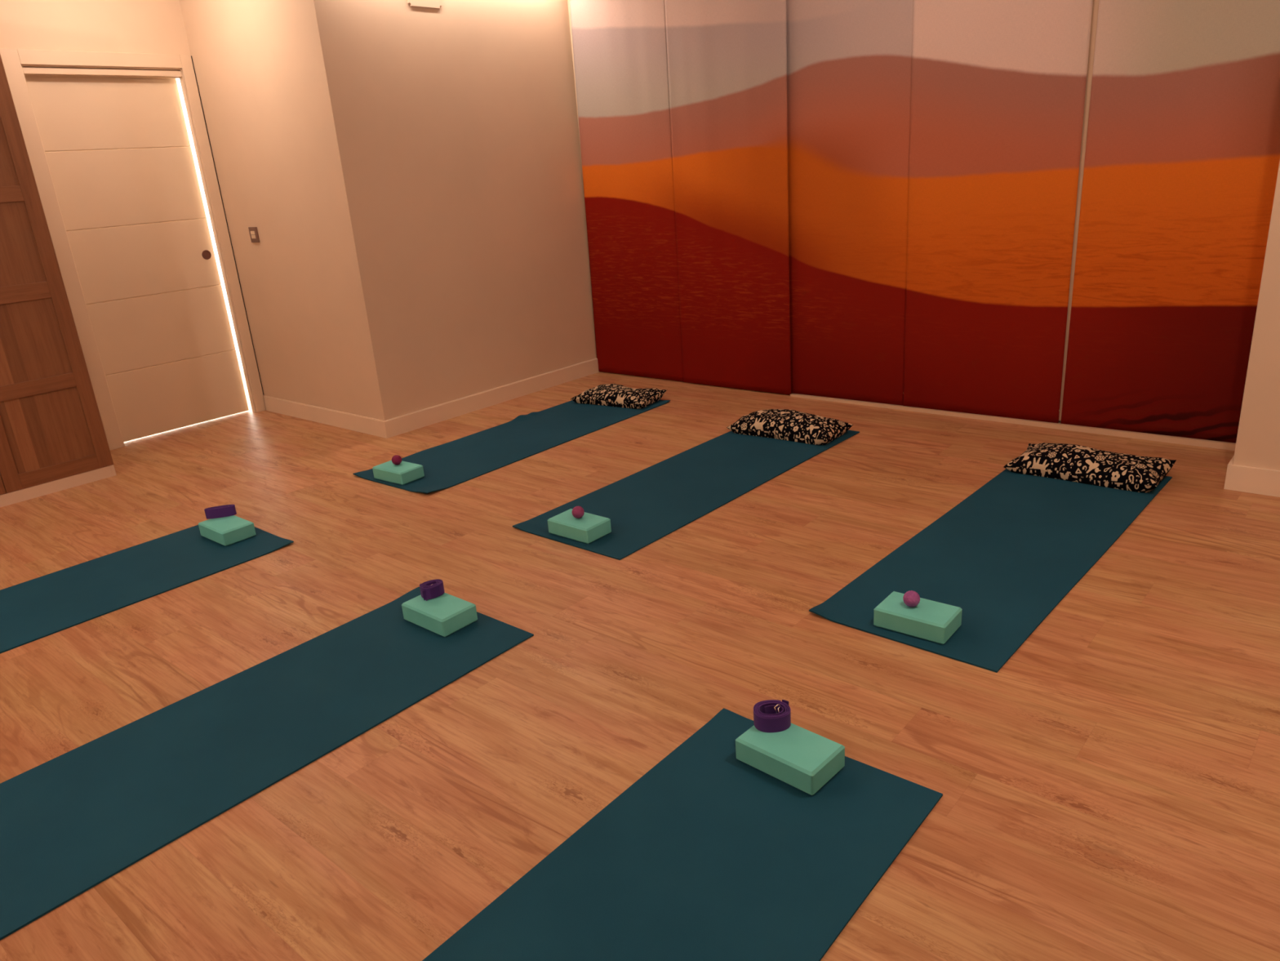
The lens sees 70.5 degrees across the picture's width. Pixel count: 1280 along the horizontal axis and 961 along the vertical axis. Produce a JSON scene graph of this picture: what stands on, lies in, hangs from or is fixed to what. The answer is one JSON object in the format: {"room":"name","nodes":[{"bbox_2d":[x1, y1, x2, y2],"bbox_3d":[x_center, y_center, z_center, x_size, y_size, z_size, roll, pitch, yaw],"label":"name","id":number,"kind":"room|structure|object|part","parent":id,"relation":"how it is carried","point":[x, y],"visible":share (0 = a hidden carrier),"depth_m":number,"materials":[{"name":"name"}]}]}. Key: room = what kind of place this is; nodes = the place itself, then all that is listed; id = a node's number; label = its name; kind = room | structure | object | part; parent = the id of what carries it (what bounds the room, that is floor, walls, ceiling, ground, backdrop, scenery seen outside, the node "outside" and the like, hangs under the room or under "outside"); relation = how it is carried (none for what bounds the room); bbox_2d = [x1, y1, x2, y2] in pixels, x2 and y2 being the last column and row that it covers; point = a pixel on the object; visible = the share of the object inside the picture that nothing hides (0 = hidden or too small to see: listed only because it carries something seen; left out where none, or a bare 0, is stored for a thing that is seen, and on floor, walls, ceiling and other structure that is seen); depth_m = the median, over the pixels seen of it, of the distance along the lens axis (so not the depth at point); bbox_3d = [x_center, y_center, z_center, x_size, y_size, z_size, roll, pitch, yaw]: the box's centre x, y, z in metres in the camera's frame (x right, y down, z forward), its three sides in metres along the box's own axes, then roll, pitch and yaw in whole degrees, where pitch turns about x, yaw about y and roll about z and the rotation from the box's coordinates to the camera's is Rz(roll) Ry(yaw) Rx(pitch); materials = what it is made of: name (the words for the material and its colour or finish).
{"room":"exercise studio","nodes":[
{"label":"exercise studio","id":0,"kind":"room"},
{"bbox_2d":[0,0,191,55],"bbox_3d":[-4.280,-1.001,4.077,0.120,2.620,4.915,12,25,39],"label":"wall","id":1,"kind":"structure","parent":0,"point":[121,26],"depth_m":5.07,"materials":[{"name":"paint"}]},
{"bbox_2d":[0,48,266,450],"bbox_3d":[-3.004,-1.383,5.511,0.133,2.212,1.020,12,25,39],"label":"door","id":2,"kind":"structure","parent":1,"relation":"in","point":[105,135],"depth_m":5.47,"materials":[{"name":"white wood"}]},
{"bbox_3d":[-2.772,-1.443,5.795,0.004,0.059,0.059,12,25,39],"label":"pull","id":3,"kind":"part","parent":2,"relation":"part of","materials":[{"name":"brown metal"}]},
{"bbox_2d":[176,78,243,369],"bbox_3d":[-3.082,-2.109,6.975,2.060,2.620,0.100,12,25,39],"label":"wall","id":4,"kind":"structure","parent":0,"point":[178,82],"depth_m":7.25,"materials":[{"name":"white paint"}]},
{"bbox_2d":[179,0,401,420],"bbox_3d":[-2.118,-1.629,5.406,1.535,2.620,0.120,12,25,39],"label":"wall","id":5,"kind":"structure","parent":0,"point":[271,76],"depth_m":5.22,"materials":[{"name":"paint"}]},
{"bbox_2d":[248,226,259,242],"bbox_3d":[-2.390,-1.520,5.607,0.092,0.092,0.014,12,25,39],"label":"light switch","id":6,"kind":"object","parent":5,"relation":"attached to","point":[253,231],"visible":1,"depth_m":5.59,"materials":[{"name":"brown"}]},
{"bbox_2d":[263,395,389,438],"bbox_3d":[-2.012,-0.412,5.725,1.405,0.104,0.015,12,25,39],"label":"baseboard","id":7,"kind":"structure","parent":5,"relation":"attached to","point":[365,424],"depth_m":5.66,"materials":[{"name":"paint"}]},
{"bbox_2d":[334,0,596,415],"bbox_3d":[-0.920,-1.816,5.683,0.120,2.620,1.925,12,25,39],"label":"wall","id":8,"kind":"structure","parent":0,"point":[464,112],"depth_m":5.49,"materials":[{"name":"paint"}]},
{"bbox_2d":[407,0,441,8],"bbox_3d":[-1.198,-2.698,5.013,0.007,0.147,0.228,12,25,39],"label":"wall lamp","id":9,"kind":"object","parent":8,"relation":"attached to","point":[436,4],"visible":1,"depth_m":5.03,"materials":[{"name":"beige"}]},
{"bbox_2d":[385,358,599,437],"bbox_3d":[-0.891,-0.570,5.935,0.015,0.104,1.820,12,25,39],"label":"baseboard","id":10,"kind":"structure","parent":8,"relation":"attached to","point":[414,420],"depth_m":5.82,"materials":[{"name":"paint"}]},
{"bbox_2d":[0,369,1279,960],"bbox_3d":[-1.315,0.454,3.424,10.250,0.100,6.960,12,25,39],"label":"floor","id":11,"kind":"structure","parent":0,"point":[1111,792],"depth_m":2.59,"materials":[{"name":"brown wood"}]},
{"bbox_2d":[0,54,116,507],"bbox_3d":[-3.851,-0.883,4.046,0.606,2.360,2.065,12,25,39],"label":"wardrobe","id":12,"kind":"object","parent":11,"relation":"on","point":[53,438],"visible":1,"depth_m":4.59,"materials":[{"name":"brown wood"}]},
{"bbox_3d":[-3.463,-0.940,4.034,0.020,2.296,0.514,12,25,39],"label":"door","id":13,"kind":"part","parent":12,"relation":"part of","materials":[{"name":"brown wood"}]},
{"bbox_3d":[-3.168,-1.566,4.234,0.010,0.389,0.374,12,25,39],"label":"door panel","id":14,"kind":"part","parent":12,"relation":"part of","materials":[{"name":"brown wood"}]},
{"bbox_3d":[-3.149,-1.351,4.308,0.020,0.072,0.370,12,25,39],"label":"door rail","id":15,"kind":"part","parent":12,"relation":"part of","materials":[{"name":"brown wood"}]},
{"bbox_3d":[-3.136,-1.135,4.386,0.010,0.392,0.374,12,25,39],"label":"door panel","id":16,"kind":"part","parent":12,"relation":"part of","materials":[{"name":"brown wood"}]},
{"bbox_3d":[-3.117,-0.914,4.461,0.020,0.081,0.370,12,25,39],"label":"door rail","id":17,"kind":"part","parent":12,"relation":"part of","materials":[{"name":"brown wood"}]},
{"bbox_3d":[-3.103,-0.693,4.541,0.010,0.393,0.374,12,25,39],"label":"door panel","id":18,"kind":"part","parent":12,"relation":"part of","materials":[{"name":"brown wood"}]},
{"bbox_3d":[-3.084,-0.475,4.616,0.020,0.073,0.370,12,25,39],"label":"door rail","id":19,"kind":"part","parent":12,"relation":"part of","materials":[{"name":"brown wood"}]},
{"bbox_3d":[-3.071,-0.265,4.692,0.010,0.380,0.374,12,25,39],"label":"door panel","id":20,"kind":"part","parent":12,"relation":"part of","materials":[{"name":"brown wood"}]},
{"bbox_3d":[-3.053,-0.050,4.765,0.020,0.079,0.370,12,25,39],"label":"door rail","id":21,"kind":"part","parent":12,"relation":"part of","materials":[{"name":"brown wood"}]},
{"bbox_2d":[0,524,293,653],"bbox_3d":[-2.308,0.488,3.363,0.612,0.013,1.885,13,25,39],"label":"yoga mat","id":22,"kind":"object","parent":11,"relation":"on","point":[42,606],"visible":0.91,"depth_m":3.58,"materials":[{"name":"teal plastic"}]},
{"bbox_2d":[198,515,256,546],"bbox_3d":[-1.799,0.212,3.947,0.226,0.065,0.142,12,25,39],"label":"block","id":23,"kind":"object","parent":22,"relation":"on","point":[229,530],"visible":0.9,"depth_m":3.90,"materials":[{"name":"green plastic"}]},
{"bbox_2d":[204,504,236,519],"bbox_3d":[-1.855,0.137,4.006,0.126,0.044,0.039,-9,20,-12],"label":"strap","id":24,"kind":"object","parent":23,"relation":"on","point":[226,510],"visible":1,"depth_m":3.99,"materials":[{"name":"purple fabric"}]},
{"bbox_2d":[0,586,533,940],"bbox_3d":[-1.184,0.723,2.456,0.612,0.014,1.885,12,25,39],"label":"yoga mat","id":25,"kind":"object","parent":11,"relation":"on","point":[70,822],"visible":0.96,"depth_m":2.44,"materials":[{"name":"teal plastic"}]},
{"bbox_2d":[401,592,477,636],"bbox_3d":[-0.676,0.443,3.053,0.226,0.065,0.142,12,25,39],"label":"block","id":26,"kind":"object","parent":25,"relation":"on","point":[446,614],"visible":0.88,"depth_m":3.00,"materials":[{"name":"green plastic"}]},
{"bbox_2d":[419,578,444,600],"bbox_3d":[-0.709,0.371,3.095,0.078,0.046,0.064,-14,22,-26],"label":"strap","id":27,"kind":"object","parent":26,"relation":"on","point":[429,589],"visible":1,"depth_m":3.07,"materials":[{"name":"purple fabric"}]},
{"bbox_2d":[352,400,670,493],"bbox_3d":[-0.643,-0.266,5.141,0.612,0.022,1.885,12,25,38],"label":"yoga mat","id":28,"kind":"object","parent":11,"relation":"on","point":[455,462],"visible":0.77,"depth_m":5.01,"materials":[{"name":"teal plastic"}]},
{"bbox_2d":[372,460,424,484],"bbox_3d":[-1.213,-0.043,4.548,0.226,0.065,0.142,11,24,36],"label":"block","id":29,"kind":"object","parent":28,"relation":"on","point":[404,473],"visible":0.9,"depth_m":4.50,"materials":[{"name":"green plastic"}]},
{"bbox_2d":[391,454,401,465],"bbox_3d":[-1.220,-0.103,4.545,0.051,0.051,0.051,12,25,39],"label":"ball","id":30,"kind":"object","parent":29,"relation":"on","point":[396,460],"visible":1,"depth_m":4.53,"materials":[{"name":"rubber"}]},
{"bbox_2d":[570,383,666,408],"bbox_3d":[-0.135,-0.545,5.707,0.540,0.089,0.300,8,23,32],"label":"cushion","id":31,"kind":"object","parent":28,"relation":"on","point":[608,394],"visible":1,"depth_m":5.62,"materials":[{"name":"black fabric"}]},
{"bbox_2d":[422,707,942,960],"bbox_3d":[-0.141,0.950,1.599,0.612,0.009,1.885,12,25,38],"label":"yoga mat","id":32,"kind":"object","parent":11,"relation":"on","point":[708,855],"visible":0.95,"depth_m":1.91,"materials":[{"name":"teal plastic"}]},
{"bbox_2d":[735,723,844,795],"bbox_3d":[0.364,0.663,2.208,0.226,0.065,0.142,14,26,42],"label":"block","id":33,"kind":"object","parent":32,"relation":"on","point":[806,760],"visible":0.84,"depth_m":2.16,"materials":[{"name":"green plastic"}]},
{"bbox_2d":[753,699,791,732],"bbox_3d":[0.330,0.586,2.265,0.092,0.046,0.081,-4,19,1],"label":"strap","id":34,"kind":"object","parent":33,"relation":"on","point":[769,715],"visible":1,"depth_m":2.24,"materials":[{"name":"purple fabric"}]},
{"bbox_2d":[512,430,859,559],"bbox_3d":[0.307,-0.030,4.288,0.612,0.010,1.885,12,25,39],"label":"yoga mat","id":35,"kind":"object","parent":11,"relation":"on","point":[643,507],"visible":0.77,"depth_m":4.12,"materials":[{"name":"teal plastic"}]},
{"bbox_2d":[547,508,611,543],"bbox_3d":[-0.247,0.185,3.696,0.226,0.065,0.142,12,25,39],"label":"block","id":36,"kind":"object","parent":35,"relation":"on","point":[590,527],"visible":1,"depth_m":3.65,"materials":[{"name":"green plastic"}]},
{"bbox_2d":[572,506,584,518],"bbox_3d":[-0.252,0.129,3.681,0.051,0.051,0.051,12,25,39],"label":"ball","id":37,"kind":"object","parent":36,"relation":"on","point":[578,512],"visible":1,"depth_m":3.66,"materials":[{"name":"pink rubber"}]},
{"bbox_2d":[726,408,853,444],"bbox_3d":[0.790,-0.305,4.805,0.596,0.107,0.300,11,25,37],"label":"cushion","id":38,"kind":"object","parent":35,"relation":"on","point":[793,425],"visible":1,"depth_m":4.70,"materials":[{"name":"black fabric"}]},
{"bbox_2d":[808,468,1172,672],"bbox_3d":[1.399,0.204,3.382,0.612,0.017,1.885,13,26,40],"label":"yoga mat","id":39,"kind":"object","parent":11,"relation":"on","point":[1006,555],"visible":0.85,"depth_m":3.19,"materials":[{"name":"teal plastic"}]},
{"bbox_2d":[873,591,962,644],"bbox_3d":[0.855,0.420,2.793,0.226,0.065,0.142,11,25,38],"label":"block","id":40,"kind":"object","parent":39,"relation":"on","point":[931,620],"visible":1,"depth_m":2.75,"materials":[{"name":"green plastic"}]},
{"bbox_2d":[902,590,919,606],"bbox_3d":[0.835,0.363,2.784,0.051,0.051,0.051,12,25,39],"label":"ball","id":41,"kind":"object","parent":40,"relation":"on","point":[911,597],"visible":1,"depth_m":2.77,"materials":[{"name":"pink rubber"}]},
{"bbox_2d":[1004,442,1176,493],"bbox_3d":[1.940,-0.081,3.924,0.610,0.106,0.310,13,26,40],"label":"cushion","id":42,"kind":"object","parent":39,"relation":"on","point":[1068,462],"visible":1,"depth_m":3.84,"materials":[{"name":"black fabric"}]},
{"bbox_2d":[790,393,1235,450],"bbox_3d":[1.858,-0.349,4.836,2.384,0.030,0.098,12,25,39],"label":"trim","id":43,"kind":"structure","parent":11,"relation":"on","point":[1152,437],"depth_m":4.58,"materials":[{"name":"wood"}]},
{"bbox_2d":[1058,0,1098,421],"bbox_3d":[2.044,-1.491,4.173,0.082,2.525,0.014,12,25,39],"label":"trim","id":44,"kind":"structure","parent":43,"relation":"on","point":[1095,2],"depth_m":4.18,"materials":[{"name":"grey metal"}]},
{"bbox_2d":[1232,161,1279,470],"bbox_3d":[2.824,-1.224,3.210,0.835,2.620,0.630,12,25,39],"label":"wall pillar","id":45,"kind":"structure","parent":0,"point":[1258,437],"depth_m":3.49,"materials":[{"name":"paint"}]},
{"bbox_2d":[1223,455,1279,497],"bbox_3d":[2.866,-0.021,3.580,0.860,0.104,0.525,12,25,39],"label":"baseboard","id":46,"kind":"structure","parent":45,"relation":"attached to","point":[1243,478],"depth_m":3.61,"materials":[{"name":"paint"}]},
{"bbox_3d":[2.192,-1.530,4.213,6.555,2.620,0.150,12,25,39],"label":"wall","id":47,"kind":"structure","parent":0,"visible":0},
{"bbox_2d":[567,0,583,182],"bbox_3d":[-0.351,-2.021,6.186,0.043,2.526,0.060,12,25,39],"label":"trim","id":48,"kind":"structure","parent":47,"relation":"attached to","point":[568,1],"depth_m":5.90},
{"bbox_2d":[569,0,683,381],"bbox_3d":[-0.089,-1.939,5.909,0.807,2.574,0.013,12,25,39],"label":"panel","id":49,"kind":"object","parent":47,"relation":"hanging from","point":[620,59],"visible":1,"depth_m":5.90,"materials":[{"name":"fabric"}]},
{"bbox_2d":[664,0,791,395],"bbox_3d":[0.525,-1.802,5.390,0.847,2.574,0.017,13,25,40],"label":"panel","id":50,"kind":"object","parent":47,"relation":"hanging from","point":[727,59],"visible":1,"depth_m":5.40,"materials":[{"name":"fabric"}]},
{"bbox_2d":[786,0,913,405],"bbox_3d":[1.109,-1.688,4.929,0.764,2.566,0.006,12,25,39],"label":"panel","id":51,"kind":"object","parent":47,"relation":"hanging from","point":[849,62],"visible":1,"depth_m":4.95,"materials":[{"name":"fabric"}]},
{"bbox_2d":[902,0,1093,422],"bbox_3d":[1.711,-1.558,4.424,0.838,2.561,0.006,12,25,39],"label":"panel","id":52,"kind":"object","parent":47,"relation":"hanging from","point":[998,86],"visible":1,"depth_m":4.47,"materials":[{"name":"fabric"}]},
{"bbox_2d":[1060,0,1279,443],"bbox_3d":[2.346,-1.424,3.899,0.814,2.555,0.006,12,25,39],"label":"panel","id":53,"kind":"object","parent":47,"relation":"hanging from","point":[1182,155],"visible":0.94,"depth_m":4.00,"materials":[{"name":"fabric"}]}
]}

